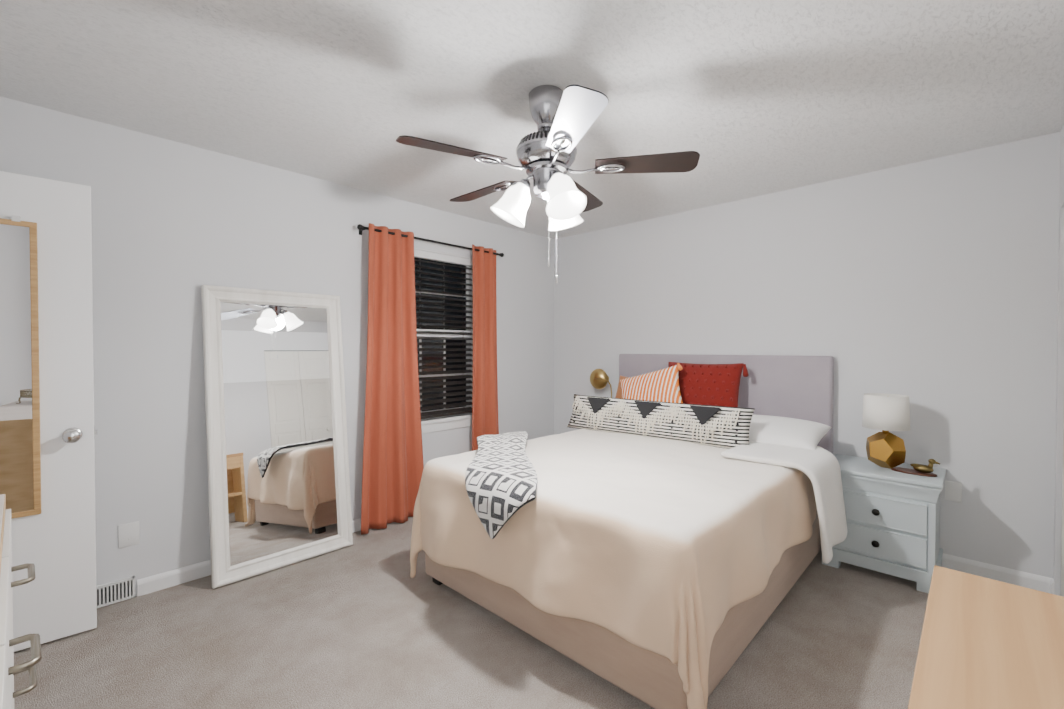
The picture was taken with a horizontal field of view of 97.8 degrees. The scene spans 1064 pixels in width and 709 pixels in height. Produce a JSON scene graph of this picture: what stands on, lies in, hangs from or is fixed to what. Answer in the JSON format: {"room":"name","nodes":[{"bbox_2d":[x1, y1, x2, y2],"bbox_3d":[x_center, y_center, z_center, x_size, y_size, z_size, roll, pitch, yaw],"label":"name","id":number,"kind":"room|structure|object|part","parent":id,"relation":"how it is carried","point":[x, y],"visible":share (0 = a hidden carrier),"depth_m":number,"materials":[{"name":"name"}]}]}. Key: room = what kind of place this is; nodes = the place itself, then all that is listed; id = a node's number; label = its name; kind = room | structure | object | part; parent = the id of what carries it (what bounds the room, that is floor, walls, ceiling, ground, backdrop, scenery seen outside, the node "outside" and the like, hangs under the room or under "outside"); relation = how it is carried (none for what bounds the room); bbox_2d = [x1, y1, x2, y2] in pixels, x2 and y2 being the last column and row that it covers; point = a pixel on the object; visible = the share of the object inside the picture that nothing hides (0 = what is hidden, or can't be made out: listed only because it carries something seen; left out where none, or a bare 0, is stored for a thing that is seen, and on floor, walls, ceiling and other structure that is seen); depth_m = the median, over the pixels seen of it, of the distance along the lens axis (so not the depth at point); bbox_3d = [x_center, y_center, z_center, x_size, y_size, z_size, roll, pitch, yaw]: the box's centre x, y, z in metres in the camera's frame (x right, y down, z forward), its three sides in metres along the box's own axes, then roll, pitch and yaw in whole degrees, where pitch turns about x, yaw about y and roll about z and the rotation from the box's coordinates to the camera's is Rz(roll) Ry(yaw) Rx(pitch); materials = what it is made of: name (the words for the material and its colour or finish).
{"room":"bedroom","nodes":[
{"label":"bedroom","id":0,"kind":"room"},
{"bbox_2d":[137,518,360,596],"bbox_3d":[-1.229,1.218,3.333,0.013,0.085,4.251,1,1,44],"label":"baseboard","id":1,"kind":"structure","parent":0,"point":[160,581],"depth_m":2.56,"materials":[{"name":"white wood"}]},
{"bbox_2d":[0,96,553,595],"bbox_3d":[-1.277,0.040,3.362,0.120,2.440,4.491,1,1,44],"label":"wall","id":2,"kind":"structure","parent":0,"point":[176,226],"depth_m":2.60,"materials":[{"name":"white paint"}]},
{"bbox_2d":[96,576,134,607],"bbox_3d":[-2.165,1.216,2.345,0.019,0.107,0.240,1,1,44],"label":"floor vent","id":3,"kind":"object","parent":2,"relation":"in","point":[116,591],"visible":0.6,"depth_m":2.38,"materials":[{"name":"silver metal"}]},
{"bbox_2d":[118,521,139,547],"bbox_3d":[-2.100,0.939,2.418,0.008,0.120,0.085,1,1,44],"label":"electrical outlet plate","id":4,"kind":"object","parent":2,"relation":"attached to","point":[128,534],"visible":1,"depth_m":2.42,"materials":[{"name":"white plastic"}]},
{"bbox_2d":[357,223,503,534],"bbox_3d":[-0.748,0.159,3.730,0.140,2.168,1.374,1,1,44],"label":"curtains","id":5,"kind":"object","parent":2,"relation":"attached to","point":[393,467],"visible":0.92,"depth_m":3.43,"materials":[{"name":"orange fabric"}]},
{"bbox_2d":[414,248,472,433],"bbox_3d":[-0.808,-0.106,3.831,0.150,1.470,0.880,1,1,44],"label":"window","id":6,"kind":"structure","parent":2,"relation":"in","point":[428,425],"depth_m":3.92,"materials":[{"name":"white"}]},
{"bbox_2d":[414,249,472,418],"bbox_3d":[-0.796,-0.155,3.819,0.049,1.344,0.780,1,1,44],"label":"window blinds","id":7,"kind":"object","parent":6,"relation":"attached to","point":[420,254],"visible":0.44,"depth_m":3.88,"materials":[{"name":"grey plastic"}]},
{"bbox_2d":[14,517,928,708],"bbox_3d":[0.033,1.318,2.132,3.739,0.080,4.491,1,1,44],"label":"floor","id":8,"kind":"structure","parent":0,"point":[365,621],"depth_m":2.01,"materials":[{"name":"grey carpet"}]},
{"bbox_2d":[0,494,41,708],"bbox_3d":[-1.111,0.848,0.692,1.375,0.900,0.552,1,1,44],"label":"dresser","id":9,"kind":"object","parent":8,"relation":"on","point":[9,670],"visible":1,"depth_m":0.92,"materials":[{"name":"white wood"}]},
{"bbox_2d":[201,285,352,588],"bbox_3d":[-1.524,0.434,2.842,0.215,1.658,0.780,1,1,44],"label":"floor mirror","id":10,"kind":"object","parent":8,"relation":"on","point":[277,461],"visible":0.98,"depth_m":2.81,"materials":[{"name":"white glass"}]},
{"bbox_3d":[-1.532,0.435,2.850,0.167,1.489,0.612,1,1,44],"label":"glass","id":11,"kind":"part","parent":10,"relation":"part of","materials":[{"name":"white"}]},
{"bbox_2d":[410,354,847,708],"bbox_3d":[0.682,0.641,2.796,1.854,1.255,2.367,1,1,44],"label":"bed","id":12,"kind":"object","parent":8,"relation":"on","point":[659,531],"visible":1,"depth_m":2.11,"materials":[{"name":"fabric"}]},
{"bbox_2d":[465,431,537,539],"bbox_3d":[-0.042,0.672,2.599,1.081,0.342,1.084,1,1,44],"label":"throw","id":13,"kind":"object","parent":12,"relation":"on","point":[501,476],"depth_m":2.08,"materials":[{"name":"white fabric"}]},
{"bbox_2d":[618,362,683,423],"bbox_3d":[0.891,0.304,3.565,0.606,0.489,0.242,1,1,44],"label":"pillow","id":14,"kind":"object","parent":12,"relation":"on","point":[662,385],"depth_m":3.51,"materials":[{"name":"orange fabric"}]},
{"bbox_3d":[1.411,0.628,3.683,1.663,1.255,0.078,1,1,44],"label":"headboard","id":15,"kind":"part","parent":12,"relation":"part of","materials":[{"name":"fabric"}]},
{"bbox_2d":[705,414,831,453],"bbox_3d":[1.534,0.508,3.031,0.680,0.192,0.450,1,1,44],"label":"pillow","id":16,"kind":"object","parent":12,"relation":"on","point":[786,432],"depth_m":2.86,"materials":[{"name":"white fabric"}]},
{"bbox_2d":[720,438,847,563],"bbox_3d":[1.439,0.785,2.634,0.537,0.484,0.533,1,1,44],"label":"blanket","id":17,"kind":"object","parent":12,"relation":"on","point":[815,471],"depth_m":2.48,"materials":[{"name":"white fabric"}]},
{"bbox_2d":[822,454,945,593],"bbox_3d":[2.086,0.971,2.770,0.558,0.595,0.476,1,1,44],"label":"nightstand","id":18,"kind":"object","parent":8,"relation":"on","point":[893,522],"visible":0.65,"depth_m":2.59,"materials":[{"name":"grey paint"}]},
{"bbox_3d":[1.933,0.974,2.609,0.037,0.217,0.032,1,1,44],"label":"knob","id":19,"kind":"part","parent":18,"relation":"part of","materials":[{"name":"brown metal"}]},
{"bbox_2d":[862,393,909,468],"bbox_3d":[2.095,0.457,2.751,0.229,0.435,0.229,1,1,44],"label":"table lamp","id":20,"kind":"object","parent":18,"relation":"on","point":[885,414],"visible":1,"depth_m":2.68,"materials":[{"name":"gold metal"}]},
{"bbox_3d":[2.095,0.337,2.749,0.229,0.195,0.229,1,1,44],"label":"lamp shade","id":21,"kind":"part","parent":20,"relation":"part of","materials":[{"name":"white fabric"}]},
{"bbox_3d":[2.095,0.320,2.749,0.210,0.134,0.210,1,1,44],"label":"stem","id":22,"kind":"part","parent":20,"relation":"part of","materials":[{"name":"fabric"}]},
{"bbox_2d":[891,459,939,476],"bbox_3d":[2.180,0.627,2.642,0.219,0.097,0.101,1,1,44],"label":"duck figurine","id":23,"kind":"object","parent":18,"relation":"on","point":[921,470],"visible":0.98,"depth_m":2.60,"materials":[{"name":"gold metal"}]},
{"bbox_2d":[908,565,1063,708],"bbox_3d":[0.890,0.916,0.772,0.377,0.763,0.750,1,1,44],"label":"desk","id":24,"kind":"object","parent":8,"relation":"on","point":[986,643],"visible":1,"depth_m":0.85,"materials":[{"name":"brown wood"}]},
{"bbox_2d":[0,0,1063,238],"bbox_3d":[0.033,-1.202,2.096,3.739,0.080,4.491,1,1,44],"label":"ceiling","id":25,"kind":"structure","parent":0,"point":[748,98],"depth_m":1.98,"materials":[{"name":"white paint"}]},
{"bbox_2d":[396,85,699,282],"bbox_3d":[0.029,-0.739,2.108,1.208,0.844,1.264,1,1,44],"label":"ceiling fan","id":26,"kind":"object","parent":25,"relation":"hanging from","point":[564,121],"visible":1,"depth_m":1.99,"materials":[{"name":"silver metal"}]},
{"bbox_3d":[-0.320,-0.824,1.872,0.242,0.036,0.443,1,1,44],"label":"blade","id":27,"kind":"part","parent":26,"relation":"part of","materials":[{"name":"brown wood"}]},
{"bbox_3d":[-0.249,-0.831,2.373,0.439,0.036,0.145,1,1,44],"label":"blade","id":28,"kind":"part","parent":26,"relation":"part of","materials":[{"name":"brown wood"}]},
{"bbox_3d":[-0.104,-0.671,2.083,0.174,0.192,0.169,1,1,44],"label":"lamp shade","id":29,"kind":"part","parent":26,"relation":"part of","materials":[{"name":"white glass"}]},
{"bbox_3d":[-0.026,-0.764,2.078,0.078,0.074,0.072,1,1,44],"label":"arm","id":30,"kind":"part","parent":26,"relation":"part of"},
{"bbox_3d":[0.092,-0.520,2.040,0.019,0.408,0.049,1,1,44],"label":"chain","id":31,"kind":"part","parent":26,"relation":"part of","materials":[{"name":"silver metal"}]},
{"bbox_3d":[0.100,-0.763,1.991,0.086,0.074,0.056,1,1,44],"label":"arm","id":32,"kind":"part","parent":26,"relation":"part of"},
{"bbox_3d":[0.134,-0.669,1.926,0.178,0.192,0.172,1,1,44],"label":"lamp shade","id":33,"kind":"part","parent":26,"relation":"part of","materials":[{"name":"white glass"}]},
{"bbox_3d":[0.140,-0.820,1.647,0.408,0.036,0.340,1,1,44],"label":"blade","id":34,"kind":"part","parent":26,"relation":"part of","materials":[{"name":"brown wood"}]},
{"bbox_3d":[0.249,-0.832,2.464,0.239,0.036,0.443,1,1,44],"label":"blade","id":35,"kind":"part","parent":26,"relation":"part of","materials":[{"name":"brown wood"}]},
{"bbox_3d":[0.493,-0.826,2.015,0.409,0.036,0.338,1,1,44],"label":"blade","id":36,"kind":"part","parent":26,"relation":"part of","materials":[{"name":"brown wood"}]},
{"bbox_2d":[554,132,1059,577],"bbox_3d":[1.540,0.035,3.696,3.499,2.440,0.120,1,1,44],"label":"wall","id":37,"kind":"structure","parent":0,"point":[929,287],"depth_m":2.89,"materials":[{"name":"white paint"}]},
{"bbox_2d":[590,369,611,397],"bbox_3d":[0.658,0.290,4.321,0.256,0.318,0.194,1,1,44],"label":"brass sconce","id":38,"kind":"object","parent":37,"relation":"attached to","point":[599,378],"visible":0.98,"depth_m":4.28,"materials":[{"name":"brown metal"}]},
{"bbox_2d":[942,553,1052,592],"bbox_3d":[1.494,1.214,3.665,3.499,0.085,0.013,1,1,44],"label":"baseboard","id":39,"kind":"structure","parent":37,"relation":"attached to","point":[1009,575],"depth_m":2.60,"materials":[{"name":"white"}]},
{"bbox_2d":[1053,124,1063,595],"bbox_3d":[1.343,0.076,0.866,0.120,2.440,4.491,1,1,44],"label":"wall","id":40,"kind":"structure","parent":0,"point":[1058,457],"depth_m":2.40,"materials":[{"name":"white paint"}]},
{"bbox_2d":[1050,579,1054,593],"bbox_3d":[2.741,1.231,2.447,0.013,0.085,0.056,1,1,44],"label":"baseboard","id":41,"kind":"structure","parent":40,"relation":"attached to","point":[1052,582],"depth_m":2.43,"materials":[{"name":"white"}]},
{"bbox_2d":[1060,409,1063,596],"bbox_3d":[2.158,0.268,1.794,0.075,2.030,1.674,1,1,44],"label":"closet door","id":42,"kind":"structure","parent":40,"relation":"in","point":[1062,564],"depth_m":2.37,"materials":[{"name":"white paint"}]},
{"bbox_3d":[-1.475,0.081,0.532,3.499,2.440,0.120,1,1,44],"label":"wall","id":43,"kind":"structure","parent":0,"visible":0},
{"bbox_2d":[0,171,97,651],"bbox_3d":[-2.273,0.252,1.896,0.178,2.035,0.726,1,1,44],"label":"door","id":44,"kind":"structure","parent":43,"relation":"in","point":[48,432],"depth_m":2.04,"materials":[{"name":"white wood"}]},
{"bbox_2d":[12,215,20,221],"bbox_3d":[-2.179,-0.573,1.960,0.024,0.024,0.020,-1,1,-43],"label":"mirror clip","id":45,"kind":"object","parent":44,"relation":"in","point":[16,218],"visible":0.93,"depth_m":1.95,"materials":[{"name":"white plastic"}]},
{"bbox_2d":[0,204,41,538],"bbox_3d":[-2.279,0.064,1.882,0.044,1.260,0.385,1,1,44],"label":"mirror","id":46,"kind":"object","parent":44,"relation":"attached to","point":[20,242],"depth_m":1.98,"materials":[{"name":"brown mirror"}]},
{"bbox_3d":[-2.063,0.361,2.118,0.178,0.066,0.117,1,1,44],"label":"knob","id":47,"kind":"part","parent":44,"relation":"part of","materials":[{"name":"silver metal"}]}
]}

